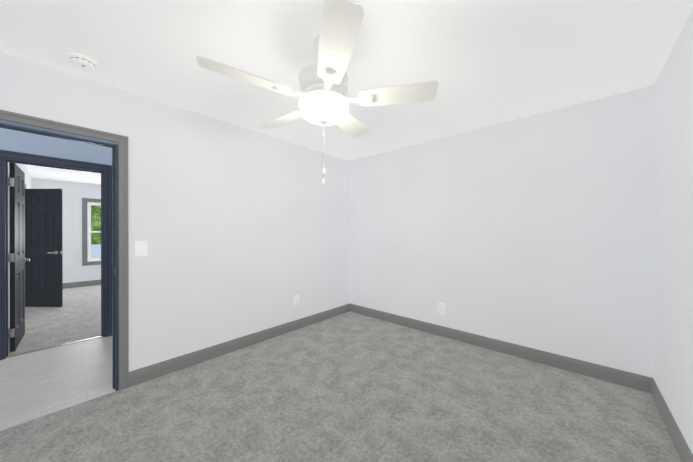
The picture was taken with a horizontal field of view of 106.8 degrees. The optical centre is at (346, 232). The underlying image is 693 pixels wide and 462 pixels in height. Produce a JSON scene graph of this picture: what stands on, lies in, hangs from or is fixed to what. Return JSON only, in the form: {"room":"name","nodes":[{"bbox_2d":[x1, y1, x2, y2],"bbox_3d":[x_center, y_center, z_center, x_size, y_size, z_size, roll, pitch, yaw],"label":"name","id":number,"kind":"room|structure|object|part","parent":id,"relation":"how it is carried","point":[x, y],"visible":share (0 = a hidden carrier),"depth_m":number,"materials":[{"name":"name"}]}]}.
{"room":"empty bedroom","nodes":[
{"label":"empty bedroom","id":0,"kind":"room"},
{"bbox_2d":[8,162,31,328],"bbox_3d":[-5.194,0.048,4.033,4.240,2.440,0.120,0,0,42],"label":"wall","id":1,"kind":"structure","parent":0,"point":[28,178],"depth_m":3.13,"materials":[{"name":"paint"}]},
{"bbox_2d":[25,189,62,306],"bbox_3d":[-5.171,0.255,4.390,0.632,2.010,0.127,0,0,2],"label":"closet door","id":2,"kind":"structure","parent":1,"relation":"in","point":[43,253],"depth_m":4.37,"materials":[{"name":"black wood"}]},
{"bbox_3d":[-4.941,0.335,4.382,0.172,0.062,0.127,0,0,2],"label":"lever","id":3,"kind":"part","parent":2,"relation":"part of","materials":[{"name":"grey metal"}]},
{"bbox_2d":[8,285,100,355],"bbox_3d":[-3.838,1.316,5.573,4.475,0.100,5.780,0,0,42],"label":"floor","id":4,"kind":"structure","parent":0,"point":[76,317],"depth_m":3.68,"materials":[{"name":"grey carpet"}]},
{"bbox_2d":[0,128,111,164],"bbox_3d":[-2.707,0.049,3.514,0.150,2.440,7.320,0,0,42],"label":"wall","id":5,"kind":"structure","parent":0,"point":[23,142],"depth_m":2.82,"materials":[{"name":"paint"}]},
{"bbox_2d":[2,157,104,359],"bbox_3d":[-3.254,0.255,2.907,0.150,2.030,0.755,0,0,42],"label":"door","id":6,"kind":"structure","parent":5,"relation":"in","point":[5,161],"depth_m":2.63,"materials":[{"name":"black wood"}]},
{"bbox_2d":[0,150,111,359],"bbox_3d":[-3.192,0.220,2.851,0.018,2.100,0.895,0,0,42],"label":"door frame","id":7,"kind":"structure","parent":5,"relation":"attached to","point":[108,223],"depth_m":3.13,"materials":[{"name":"black wood"}]},
{"bbox_3d":[-3.316,0.220,2.964,0.018,2.100,0.895,0,0,42],"label":"door","id":8,"kind":"structure","parent":5,"relation":"in","visible":0},
{"bbox_2d":[8,162,24,351],"bbox_3d":[-3.797,0.257,2.965,0.710,2.010,0.045,0,0,44],"label":"door","id":9,"kind":"structure","parent":8,"relation":"attached to","point":[17,244],"depth_m":2.81,"materials":[{"name":"black wood"}]},
{"bbox_3d":[-3.548,0.262,2.721,0.012,1.690,0.042,0,0,44],"label":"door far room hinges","id":10,"kind":"part","parent":9,"relation":"part of","materials":[{"name":"silver metal"}]},
{"bbox_2d":[0,336,115,430],"bbox_3d":[-3.449,1.324,1.479,1.585,0.096,3.540,0,0,42],"label":"floor","id":11,"kind":"structure","parent":0,"point":[37,384],"depth_m":2.24,"materials":[{"name":"plastic"}]},
{"bbox_2d":[6,336,102,357],"bbox_3d":[-3.239,1.270,2.896,0.030,0.008,0.755,0,0,42],"label":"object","id":12,"kind":"structure","parent":11,"relation":"on","point":[52,347],"depth_m":2.85,"materials":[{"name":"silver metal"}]},
{"bbox_2d":[32,178,100,282],"bbox_3d":[-5.187,0.043,7.312,0.140,2.440,5.000,0,0,42],"label":"wall","id":13,"kind":"structure","parent":0,"point":[73,195],"depth_m":5.95,"materials":[{"name":"paint"}]},
{"bbox_2d":[82,198,100,265],"bbox_3d":[-5.839,-0.025,6.567,0.148,1.600,1.280,0,0,42],"label":"room window","id":14,"kind":"structure","parent":13,"relation":"in","point":[85,262],"depth_m":6.13,"materials":[{"name":"white plastic"}]},
{"bbox_3d":[-5.848,-0.025,6.575,0.125,1.420,1.100,0,0,42],"label":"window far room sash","id":15,"kind":"part","parent":14,"relation":"part of","materials":[{"name":"white plastic"}]},
{"bbox_2d":[63,280,100,288],"bbox_3d":[-5.130,1.202,7.262,0.014,0.122,4.760,0,0,42],"label":"baseboard","id":16,"kind":"structure","parent":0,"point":[81,284],"depth_m":6.04,"materials":[{"name":"grey wood"}]},
{"bbox_2d":[0,51,349,371],"bbox_3d":[-1.423,0.051,2.646,0.140,2.440,4.490,0,0,42],"label":"wall","id":17,"kind":"structure","parent":0,"point":[242,231],"depth_m":2.58,"materials":[{"name":"paint"}]},
{"bbox_2d":[0,120,117,147],"bbox_3d":[-2.205,-0.719,1.777,0.140,0.018,0.932,0,0,42],"label":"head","id":18,"kind":"structure","parent":17,"relation":"attached to","point":[30,127],"depth_m":1.84},
{"bbox_2d":[0,124,118,390],"bbox_3d":[-2.205,0.281,1.778,0.140,1.982,0.932,0,0,42],"label":"room door","id":19,"kind":"structure","parent":17,"relation":"in","point":[115,297],"depth_m":2.07,"materials":[{"name":"black wood"}]},
{"bbox_2d":[0,110,128,390],"bbox_3d":[-2.147,0.242,1.725,0.018,2.060,1.052,0,0,42],"label":"door frame","id":20,"kind":"structure","parent":17,"relation":"attached to","point":[121,140],"depth_m":2.08,"materials":[{"name":"grey wood"}]},
{"bbox_2d":[135,241,146,255],"bbox_3d":[-1.737,0.134,2.178,0.020,0.125,0.080,0,0,42],"label":"light switch","id":21,"kind":"object","parent":17,"relation":"attached to","point":[140,248],"visible":1,"depth_m":2.18,"materials":[{"name":"white plastic"}]},
{"bbox_2d":[129,303,349,386],"bbox_3d":[-0.869,1.209,3.147,0.014,0.122,2.768,0,0,42],"label":"baseboard","id":22,"kind":"structure","parent":17,"relation":"attached to","point":[148,373],"depth_m":2.67,"materials":[{"name":"grey wood"}]},
{"bbox_2d":[294,295,298,305],"bbox_3d":[-0.659,0.887,3.385,0.007,0.125,0.080,0,0,42],"label":"outlet","id":23,"kind":"object","parent":17,"relation":"attached to","point":[296,297],"visible":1,"depth_m":3.38,"materials":[{"name":"white plastic"}]},
{"bbox_2d":[0,311,680,461],"bbox_3d":[-0.138,1.322,1.490,3.320,0.100,4.490,0,0,42],"label":"floor","id":24,"kind":"structure","parent":0,"point":[349,386],"depth_m":1.82,"materials":[{"name":"grey carpet"}]},
{"bbox_2d":[0,0,692,184],"bbox_3d":[-2.532,-1.221,3.355,9.380,0.100,7.560,0,0,42],"label":"ceiling","id":25,"kind":"structure","parent":0,"point":[484,63],"depth_m":1.67,"materials":[{"name":"paint"}]},
{"bbox_2d":[68,53,97,70],"bbox_3d":[-1.780,-1.143,1.737,0.142,0.049,0.142,0,0,42],"label":"smoke detector","id":26,"kind":"object","parent":25,"relation":"attached to","point":[83,62],"visible":1,"depth_m":1.71,"materials":[{"name":"white plastic"}]},
{"bbox_2d":[196,0,437,183],"bbox_3d":[-0.177,-0.733,1.609,1.253,0.869,1.309,0,0,42],"label":"ceiling fan","id":27,"kind":"object","parent":25,"relation":"hanging from","point":[324,99],"visible":1,"depth_m":1.45,"materials":[{"name":"white"}]},
{"bbox_3d":[-0.531,-0.821,1.358,0.256,0.060,0.462,0,0,42],"label":"blade","id":28,"kind":"part","parent":27,"relation":"part of","materials":[{"name":"white wood"}]},
{"bbox_3d":[-0.470,-0.822,1.879,0.456,0.060,0.150,0,0,42],"label":"blade","id":29,"kind":"part","parent":27,"relation":"part of","materials":[{"name":"white wood"}]},
{"bbox_3d":[-0.139,-0.741,1.578,0.304,0.112,0.304,0,0,42],"label":"lamp shade","id":30,"kind":"part","parent":27,"relation":"part of","materials":[{"name":"white glass"}]},
{"bbox_3d":[-0.047,-0.821,1.137,0.428,0.060,0.353,0,0,42],"label":"blade","id":31,"kind":"part","parent":27,"relation":"part of","materials":[{"name":"white wood"}]},
{"bbox_3d":[0.040,-0.822,1.988,0.255,0.060,0.455,0,0,42],"label":"blade","id":32,"kind":"part","parent":27,"relation":"part of","materials":[{"name":"white wood"}]},
{"bbox_3d":[0.308,-0.821,1.532,0.422,0.060,0.356,0,0,42],"label":"blade","id":33,"kind":"part","parent":27,"relation":"part of","materials":[{"name":"white wood"}]},
{"bbox_2d":[350,85,653,377],"bbox_3d":[1.325,0.050,3.111,3.320,2.440,0.120,0,0,42],"label":"wall","id":34,"kind":"structure","parent":0,"point":[535,231],"depth_m":2.58,"materials":[{"name":"paint"}]},
{"bbox_2d":[438,303,444,313],"bbox_3d":[1.172,0.934,3.166,0.080,0.125,0.007,0,0,42],"label":"outlet","id":35,"kind":"object","parent":34,"relation":"attached to","point":[441,310],"visible":1,"depth_m":3.17,"materials":[{"name":"white plastic"}]},
{"bbox_2d":[350,304,651,392],"bbox_3d":[1.236,1.209,3.103,3.200,0.122,0.014,0,0,42],"label":"baseboard","id":36,"kind":"structure","parent":34,"relation":"attached to","point":[621,377],"depth_m":2.58,"materials":[{"name":"grey wood"}]},
{"bbox_2d":[653,9,692,453],"bbox_3d":[1.011,0.054,0.372,0.120,2.440,4.370,0,0,42],"label":"wall","id":37,"kind":"structure","parent":0,"point":[673,255],"depth_m":1.58,"materials":[{"name":"paint"}]},
{"bbox_2d":[651,378,692,461],"bbox_3d":[1.001,1.213,0.463,0.014,0.122,4.250,0,0,42],"label":"baseboard","id":38,"kind":"structure","parent":37,"relation":"attached to","point":[684,452],"depth_m":1.59,"materials":[{"name":"grey wood"}]},
{"label":"outside","id":39,"kind":"structure","parent":0,"visible":0},
{"bbox_2d":[91,205,100,258],"bbox_3d":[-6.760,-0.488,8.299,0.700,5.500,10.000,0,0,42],"label":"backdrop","id":40,"kind":"structure","parent":39,"point":[95,226],"depth_m":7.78,"materials":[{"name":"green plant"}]}
]}

